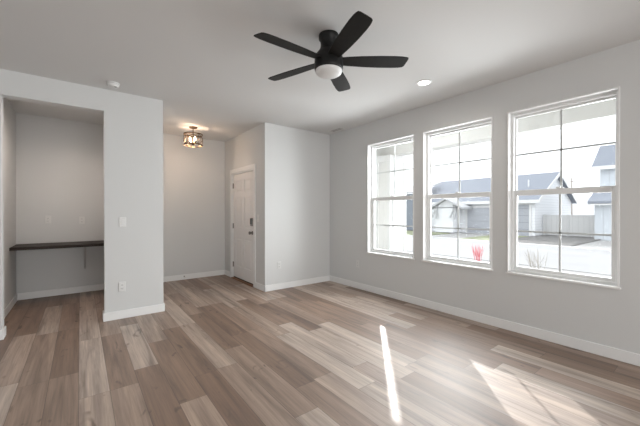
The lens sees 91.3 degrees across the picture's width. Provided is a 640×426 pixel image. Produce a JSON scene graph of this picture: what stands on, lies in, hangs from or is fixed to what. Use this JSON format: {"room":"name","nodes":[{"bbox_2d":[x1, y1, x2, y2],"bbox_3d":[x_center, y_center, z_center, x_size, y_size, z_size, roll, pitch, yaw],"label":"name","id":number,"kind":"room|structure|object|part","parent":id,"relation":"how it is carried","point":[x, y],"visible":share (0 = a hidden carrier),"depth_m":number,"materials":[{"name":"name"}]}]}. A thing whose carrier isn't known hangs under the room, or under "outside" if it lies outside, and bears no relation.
{"room":"empty living room","nodes":[
{"label":"empty living room","id":0,"kind":"room"},
{"bbox_2d":[3,98,15,308],"bbox_3d":[-3.969,-0.090,3.830,0.150,2.740,1.728,0,0,-37],"label":"wall","id":1,"kind":"structure","parent":0,"point":[9,115],"depth_m":4.15,"materials":[{"name":"white paint"}]},
{"bbox_2d":[4,294,16,318],"bbox_3d":[-3.900,1.230,3.880,0.014,0.100,1.714,0,0,-37],"label":"baseboard","id":2,"kind":"structure","parent":1,"relation":"attached to","point":[13,301],"depth_m":4.10,"materials":[{"name":"white paint"}]},
{"bbox_2d":[0,69,162,329],"bbox_3d":[-4.242,-0.084,2.456,5.459,2.740,0.120,0,0,-37],"label":"wall partition","id":3,"kind":"structure","parent":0,"point":[133,124],"depth_m":3.80,"materials":[{"name":"white paint"}]},
{"bbox_2d":[0,326,5,339],"bbox_3d":[-4.828,1.238,2.012,3.982,0.100,0.148,0,0,-37],"label":"baseboard","id":4,"kind":"structure","parent":3,"relation":"attached to","point":[3,331],"depth_m":3.17,"materials":[{"name":"white paint"}]},
{"bbox_2d":[119,217,125,226],"bbox_3d":[-2.394,0.110,3.792,0.072,0.118,0.010,0,0,-37],"label":"light switch","id":5,"kind":"object","parent":3,"relation":"attached to","point":[122,220],"visible":1,"depth_m":3.79,"materials":[{"name":"white plastic"}]},
{"bbox_2d":[119,281,125,291],"bbox_3d":[-2.399,0.892,3.792,0.072,0.118,0.011,0,0,-37],"label":"outlet","id":6,"kind":"object","parent":3,"relation":"attached to","point":[122,285],"visible":1,"depth_m":3.79,"materials":[{"name":"white plastic"}]},
{"bbox_2d":[16,113,224,293],"bbox_3d":[-3.245,-0.097,5.569,3.415,2.740,0.150,0,0,-37],"label":"wall","id":7,"kind":"structure","parent":0,"point":[60,162],"depth_m":5.05,"materials":[{"name":"white paint"}]},
{"bbox_2d":[9,240,103,268],"bbox_3d":[-3.672,0.681,4.787,1.480,0.450,0.574,0,0,-37],"label":"desk","id":8,"kind":"object","parent":7,"relation":"attached to","point":[35,246],"visible":0.87,"depth_m":4.54,"materials":[{"name":"brown wood"}]},
{"bbox_2d":[17,284,103,299],"bbox_3d":[-3.844,1.225,5.013,1.482,0.100,0.014,0,0,-37],"label":"baseboard","id":9,"kind":"structure","parent":7,"relation":"attached to","point":[54,292],"depth_m":4.85,"materials":[{"name":"white paint"}]},
{"bbox_2d":[79,216,84,223],"bbox_3d":[-3.825,0.115,5.024,0.072,0.118,0.011,0,0,-37],"label":"outlet","id":10,"kind":"object","parent":7,"relation":"attached to","point":[82,218],"visible":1,"depth_m":5.02,"materials":[{"name":"white plastic"}]},
{"bbox_2d":[163,270,224,281],"bbox_3d":[-2.566,1.221,5.993,1.500,0.100,0.014,0,0,-37],"label":"baseboard","id":11,"kind":"structure","parent":7,"relation":"attached to","point":[218,272],"depth_m":6.06,"materials":[{"name":"white paint"}]},
{"bbox_2d":[225,124,260,283],"bbox_3d":[-1.413,-0.098,5.863,0.150,2.740,1.615,0,0,-37],"label":"wall","id":12,"kind":"structure","parent":0,"point":[244,149],"depth_m":5.65,"materials":[{"name":"white paint"}]},
{"bbox_2d":[230,164,255,287],"bbox_3d":[-1.394,0.214,5.800,0.199,2.115,1.129,0,0,-37],"label":"door","id":13,"kind":"structure","parent":12,"relation":"in","point":[243,179],"depth_m":5.77,"materials":[{"name":"white paint"}]},
{"bbox_2d":[225,270,264,290],"bbox_3d":[-1.428,1.222,5.753,0.014,0.100,1.779,0,0,-37],"label":"baseboard","id":14,"kind":"structure","parent":12,"relation":"attached to","point":[259,286],"depth_m":5.25,"materials":[{"name":"white paint"}]},
{"bbox_2d":[261,122,329,285],"bbox_3d":[-0.398,-0.097,5.528,1.353,2.740,0.150,0,0,-37],"label":"wall","id":15,"kind":"structure","parent":0,"point":[295,163],"depth_m":5.39,"materials":[{"name":"white paint"}]},
{"bbox_2d":[264,275,329,291],"bbox_3d":[-0.360,1.223,5.460,1.353,0.100,0.014,0,0,-37],"label":"baseboard","id":16,"kind":"structure","parent":15,"relation":"attached to","point":[278,286],"depth_m":5.40,"materials":[{"name":"white paint"}]},
{"bbox_2d":[0,274,639,425],"bbox_3d":[-0.962,1.343,0.540,8.625,0.100,10.919,0,0,-37],"label":"floor","id":17,"kind":"structure","parent":0,"point":[223,350],"depth_m":2.57,"materials":[{"name":"brown wood"}]},
{"bbox_2d":[0,0,639,141],"bbox_3d":[-0.962,-1.506,0.529,8.625,0.120,10.919,0,0,-37],"label":"ceiling","id":18,"kind":"structure","parent":0,"point":[208,68],"depth_m":2.77,"materials":[{"name":"white paint"}]},
{"bbox_2d":[106,81,119,88],"bbox_3d":[-2.328,-1.435,3.514,0.134,0.048,0.134,0,0,-37],"label":"smoke detector","id":19,"kind":"object","parent":18,"relation":"attached to","point":[111,84],"visible":1,"depth_m":3.48,"materials":[{"name":"white plastic"}]},
{"bbox_2d":[183,126,202,146],"bbox_3d":[-2.166,-1.307,5.341,0.314,0.318,0.314,0,0,33],"label":"flush light","id":20,"kind":"object","parent":18,"relation":"attached to","point":[190,127],"visible":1,"depth_m":5.31,"materials":[{"name":"brown metal"}]},
{"bbox_2d":[254,11,408,91],"bbox_3d":[0.030,-1.286,2.535,1.196,0.338,1.244,0,0,-37],"label":"ceiling fan","id":21,"kind":"object","parent":18,"relation":"hanging from","point":[329,62],"visible":1,"depth_m":2.48,"materials":[{"name":"black metal"}]},
{"bbox_3d":[-0.221,-1.242,2.334,0.552,0.006,0.141,0,11,-38],"label":"blade","id":22,"kind":"part","parent":21,"relation":"part of","materials":[{"name":"black wood"}]},
{"bbox_3d":[-0.234,-1.244,2.769,0.552,0.006,0.141,0,11,34],"label":"blade","id":23,"kind":"part","parent":21,"relation":"part of","materials":[{"name":"black wood"}]},
{"bbox_3d":[0.071,-1.142,2.561,0.216,0.050,0.216,0,0,-37],"label":"light globe","id":24,"kind":"part","parent":21,"relation":"part of","materials":[{"name":"white glass"}]},
{"bbox_3d":[0.175,-1.244,2.915,0.141,0.006,0.552,-11,-3,16],"label":"blade","id":25,"kind":"part","parent":21,"relation":"part of","materials":[{"name":"black wood"}]},
{"bbox_3d":[0.196,-1.242,2.212,0.141,0.006,0.552,12,-4,-19],"label":"blade","id":26,"kind":"part","parent":21,"relation":"part of","materials":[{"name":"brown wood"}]},
{"bbox_3d":[0.441,-1.243,2.571,0.552,0.006,0.141,0,-11,-2],"label":"blade","id":27,"kind":"part","parent":21,"relation":"part of","materials":[{"name":"black wood"}]},
{"bbox_2d":[329,127,345,131],"bbox_3d":[0.288,-1.463,5.508,0.150,0.007,0.320,0,0,-37],"label":"ceiling vent","id":28,"kind":"object","parent":18,"relation":"in","point":[338,128],"visible":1,"depth_m":5.48,"materials":[{"name":"white plastic"}]},
{"bbox_2d":[416,79,431,85],"bbox_3d":[1.160,-1.454,3.493,0.172,0.009,0.172,0,0,-37],"label":"recessed light","id":29,"kind":"object","parent":18,"relation":"in","point":[424,82],"visible":1,"depth_m":3.48,"materials":[{"name":"white plastic"}]},
{"bbox_2d":[330,39,639,353],"bbox_3d":[2.938,-0.084,2.413,0.150,2.740,9.154,0,0,-37],"label":"wall","id":30,"kind":"structure","parent":0,"point":[609,317],"depth_m":3.48,"materials":[{"name":"white paint"}]},
{"bbox_2d":[367,134,414,259],"bbox_3d":[1.102,-0.225,4.790,0.166,1.767,0.915,0,0,-37],"label":"window","id":31,"kind":"structure","parent":30,"relation":"in","point":[371,148],"depth_m":5.03,"materials":[{"name":"white paint"}]},
{"bbox_3d":[1.073,0.648,4.771,0.093,0.020,0.915,0,0,-37],"label":"sill","id":32,"kind":"part","parent":31,"relation":"part of","materials":[{"name":"white paint"}]},
{"bbox_3d":[1.123,0.181,4.808,0.032,0.870,0.831,0,0,-37],"label":"sash","id":33,"kind":"part","parent":31,"relation":"part of","materials":[{"name":"white plastic"}]},
{"bbox_3d":[1.151,-0.636,4.825,0.028,0.874,0.831,0,0,-37],"label":"sash","id":34,"kind":"part","parent":31,"relation":"part of","materials":[{"name":"white plastic"}]},
{"bbox_2d":[374,200,412,250],"bbox_3d":[1.123,0.193,4.808,0.006,0.778,0.763,0,0,-37],"label":"grille","id":35,"kind":"object","parent":31,"relation":"attached to","point":[392,225],"depth_m":4.81,"materials":[{"name":"grey"}]},
{"bbox_2d":[375,145,412,195],"bbox_3d":[1.151,-0.647,4.825,0.006,0.805,0.799,0,0,-37],"label":"grille","id":36,"kind":"object","parent":31,"relation":"attached to","point":[383,146],"depth_m":4.93,"materials":[{"name":"grey plastic"}]},
{"bbox_2d":[421,116,492,270],"bbox_3d":[1.738,-0.222,3.961,0.166,1.767,0.932,0,0,-37],"label":"window","id":37,"kind":"structure","parent":30,"relation":"in","point":[428,196],"depth_m":4.05,"materials":[{"name":"white paint"}]},
{"bbox_3d":[1.709,0.651,3.942,0.093,0.020,0.932,0,0,-37],"label":"sill","id":38,"kind":"part","parent":37,"relation":"part of","materials":[{"name":"white paint"}]},
{"bbox_3d":[1.759,0.184,3.979,0.032,0.870,0.848,0,0,-37],"label":"sash","id":39,"kind":"part","parent":37,"relation":"part of","materials":[{"name":"white plastic"}]},
{"bbox_2d":[431,198,488,258],"bbox_3d":[1.759,0.196,3.979,0.006,0.778,0.780,0,0,-37],"label":"grille","id":40,"kind":"object","parent":37,"relation":"attached to","point":[434,257],"depth_m":3.98,"materials":[{"name":"grey"}]},
{"bbox_3d":[1.786,-0.633,3.996,0.028,0.874,0.848,0,0,-37],"label":"sash","id":41,"kind":"part","parent":37,"relation":"part of","materials":[{"name":"white plastic"}]},
{"bbox_2d":[431,131,490,192],"bbox_3d":[1.786,-0.643,3.996,0.006,0.805,0.816,0,0,-37],"label":"grille","id":42,"kind":"object","parent":37,"relation":"attached to","point":[448,132],"depth_m":4.00,"materials":[{"name":"grey"}]},
{"bbox_2d":[329,275,639,365],"bbox_3d":[2.873,1.236,2.369,0.014,0.100,8.854,0,0,-37],"label":"baseboard","id":43,"kind":"structure","parent":30,"relation":"attached to","point":[591,347],"depth_m":3.38,"materials":[{"name":"white paint"}]},
{"bbox_2d":[506,86,620,289],"bbox_3d":[2.385,-0.219,3.117,0.166,1.767,0.925,0,0,-37],"label":"window","id":44,"kind":"structure","parent":30,"relation":"in","point":[513,193],"depth_m":3.13,"materials":[{"name":"white paint"}]},
{"bbox_3d":[2.356,0.655,3.099,0.093,0.020,0.925,0,0,-37],"label":"sill","id":45,"kind":"part","parent":44,"relation":"part of","materials":[{"name":"white paint"}]},
{"bbox_2d":[517,194,610,271],"bbox_3d":[2.406,0.200,3.135,0.006,0.778,0.773,0,0,-37],"label":"grille","id":46,"kind":"object","parent":44,"relation":"attached to","point":[518,267],"depth_m":3.18,"materials":[{"name":"grey"}]},
{"bbox_3d":[2.406,0.188,3.135,0.032,0.870,0.841,0,0,-37],"label":"sash","id":47,"kind":"part","parent":44,"relation":"part of","materials":[{"name":"white plastic"}]},
{"bbox_3d":[2.433,-0.629,3.153,0.028,0.874,0.841,0,0,-37],"label":"sash","id":48,"kind":"part","parent":44,"relation":"part of","materials":[{"name":"white plastic"}]},
{"bbox_2d":[517,109,614,186],"bbox_3d":[2.433,-0.640,3.152,0.006,0.805,0.809,0,0,-37],"label":"grille","id":49,"kind":"object","parent":44,"relation":"attached to","point":[561,149],"depth_m":3.16,"materials":[{"name":"grey"}]},
{"bbox_3d":[3.576,1.529,2.932,1.445,0.290,9.090,0,0,-37],"label":"porch slab","id":50,"kind":"object","parent":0,"visible":0},
{"bbox_2d":[376,154,406,251],"bbox_3d":[1.486,0.099,6.541,0.540,2.540,0.400,0,0,-37],"label":"porch column","id":51,"kind":"structure","parent":50,"relation":"on","point":[384,181],"depth_m":6.40,"materials":[{"name":"white paint"}]},
{"bbox_2d":[376,99,614,156],"bbox_3d":[4.003,-1.338,3.254,0.280,0.360,9.100,0,0,-37],"label":"beam","id":52,"kind":"structure","parent":51,"relation":"on","point":[603,111],"depth_m":4.38,"materials":[{"name":"grey paint"}]},
{"bbox_3d":[-2.686,-0.094,4.814,0.120,2.740,1.728,0,0,-37],"label":"wall","id":53,"kind":"structure","parent":0,"visible":0},
{"bbox_2d":[103,302,164,321],"bbox_3d":[-2.845,1.227,4.605,0.660,0.100,1.848,0,0,-37],"label":"baseboard","id":54,"kind":"structure","parent":53,"relation":"attached to","point":[115,315],"depth_m":3.86,"materials":[{"name":"white paint"}]},
{"label":"outside","id":55,"kind":"structure","parent":0,"visible":0},
{"bbox_2d":[375,215,610,277],"bbox_3d":[55.896,1.617,61.784,156.100,0.250,210.000,0,0,-37],"label":"ground","id":56,"kind":"structure","parent":55,"point":[602,244],"depth_m":16.16,"materials":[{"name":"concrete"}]},
{"bbox_2d":[375,229,449,234],"bbox_3d":[6.010,1.605,26.923,4.300,0.060,8.600,0,0,-37],"label":"lawn","id":57,"kind":"structure","parent":56,"relation":"on","point":[408,232],"depth_m":24.28,"materials":[{"name":"green plant"}]},
{"bbox_2d":[471,245,483,260],"bbox_3d":[4.468,1.265,8.935,0.346,0.791,0.353,0,0,-37],"label":"shrub","id":58,"kind":"object","parent":56,"relation":"on","point":[477,254],"visible":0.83,"depth_m":8.89,"materials":[{"name":"red plant"}]},
{"bbox_2d":[407,172,577,235],"bbox_3d":[14.470,-0.801,28.248,10.350,4.862,11.580,0,0,-37],"label":"house","id":59,"kind":"structure","parent":56,"relation":"on","point":[473,211],"depth_m":25.13,"materials":[{"name":"white"}]},
{"bbox_3d":[12.792,0.514,24.780,0.080,2.160,2.530,0,0,-37],"label":"door trim","id":60,"kind":"part","parent":59,"relation":"part of","materials":[{"name":"white"}]},
{"bbox_3d":[12.800,0.584,24.786,0.060,2.020,2.250,0,0,-37],"label":"garage door","id":61,"kind":"part","parent":59,"relation":"part of","materials":[{"name":"white metal"}]},
{"bbox_3d":[14.322,0.502,22.802,0.060,2.200,1.650,0,0,-37],"label":"garage door","id":62,"kind":"part","parent":59,"relation":"part of","materials":[{"name":"white metal"}]},
{"bbox_3d":[14.314,0.432,22.796,0.080,2.340,1.930,0,0,-37],"label":"door trim","id":63,"kind":"part","parent":59,"relation":"part of","materials":[{"name":"white"}]},
{"bbox_2d":[375,234,610,275],"bbox_3d":[2.813,1.652,21.069,7.100,0.015,210.000,0,0,-37],"label":"street","id":64,"kind":"structure","parent":56,"relation":"on","point":[572,259],"depth_m":12.65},
{"bbox_2d":[375,233,610,250],"bbox_3d":[5.848,1.625,23.396,0.250,0.050,210.000,0,0,-37],"label":"curb","id":65,"kind":"object","parent":56,"relation":"on","point":[375,233],"depth_m":16.05,"materials":[{"name":"white concrete"}]},
{"bbox_2d":[459,235,527,240],"bbox_3d":[11.607,1.631,20.693,5.600,0.060,2.100,0,0,-37],"label":"lawn","id":66,"kind":"structure","parent":56,"relation":"on","point":[486,237],"depth_m":20.45,"materials":[{"name":"green plant"}]},
{"bbox_2d":[518,235,600,246],"bbox_3d":[14.398,1.642,19.273,8.300,0.050,3.550,0,0,-37],"label":"gravel yard","id":67,"kind":"structure","parent":56,"relation":"on","point":[571,241],"depth_m":18.42,"materials":[{"name":"grey gravel"}]},
{"bbox_2d":[543,214,594,237],"bbox_3d":[17.050,0.858,21.481,0.120,1.500,2.930,0,0,-37],"label":"fence","id":68,"kind":"object","parent":67,"relation":"on","point":[569,223],"visible":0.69,"depth_m":21.36,"materials":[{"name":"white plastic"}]},
{"bbox_3d":[16.195,0.853,22.596,0.120,1.500,0.120,0,0,-37],"label":"post","id":69,"kind":"part","parent":68,"relation":"part of","materials":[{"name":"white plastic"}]},
{"bbox_3d":[17.047,0.858,21.485,0.120,1.500,0.120,0,0,-37],"label":"post","id":70,"kind":"part","parent":68,"relation":"part of","materials":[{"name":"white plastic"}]},
{"bbox_3d":[17.905,0.862,20.366,0.120,1.500,0.120,0,0,-37],"label":"post","id":71,"kind":"part","parent":68,"relation":"part of","materials":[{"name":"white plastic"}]},
{"bbox_2d":[567,178,576,214],"bbox_3d":[29.683,-1.306,36.878,0.190,5.700,1.000,0,0,-37],"label":"utility pole","id":72,"kind":"object","parent":56,"relation":"on","point":[571,181],"visible":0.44,"depth_m":36.82,"materials":[{"name":"beige"}]},
{"bbox_2d":[587,144,614,240],"bbox_3d":[21.945,-1.505,17.513,6.150,6.358,9.850,0,0,-37],"label":"house","id":73,"kind":"structure","parent":56,"relation":"on","point":[604,160],"depth_m":19.63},
{"bbox_3d":[7.716,1.711,2.270,4.200,0.050,14.200,0,0,-37],"label":"bed","id":74,"kind":"object","parent":56,"relation":"on","visible":0},
{"bbox_2d":[524,250,547,269],"bbox_3d":[5.109,1.247,7.438,0.494,0.841,0.841,0,0,41],"label":"bare shrub","id":75,"kind":"object","parent":74,"relation":"on","point":[537,257],"visible":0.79,"depth_m":7.48,"materials":[{"name":"grey plant"}]},
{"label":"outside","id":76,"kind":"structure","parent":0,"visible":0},
{"bbox_3d":[199.677,1.159,216.175,260.000,0.100,500.000,0,0,-37],"label":"ground","id":77,"kind":"structure","parent":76,"visible":0},
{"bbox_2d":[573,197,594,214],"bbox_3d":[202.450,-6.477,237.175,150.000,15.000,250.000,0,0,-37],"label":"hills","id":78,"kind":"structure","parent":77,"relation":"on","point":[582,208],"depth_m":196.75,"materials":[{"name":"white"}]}
]}

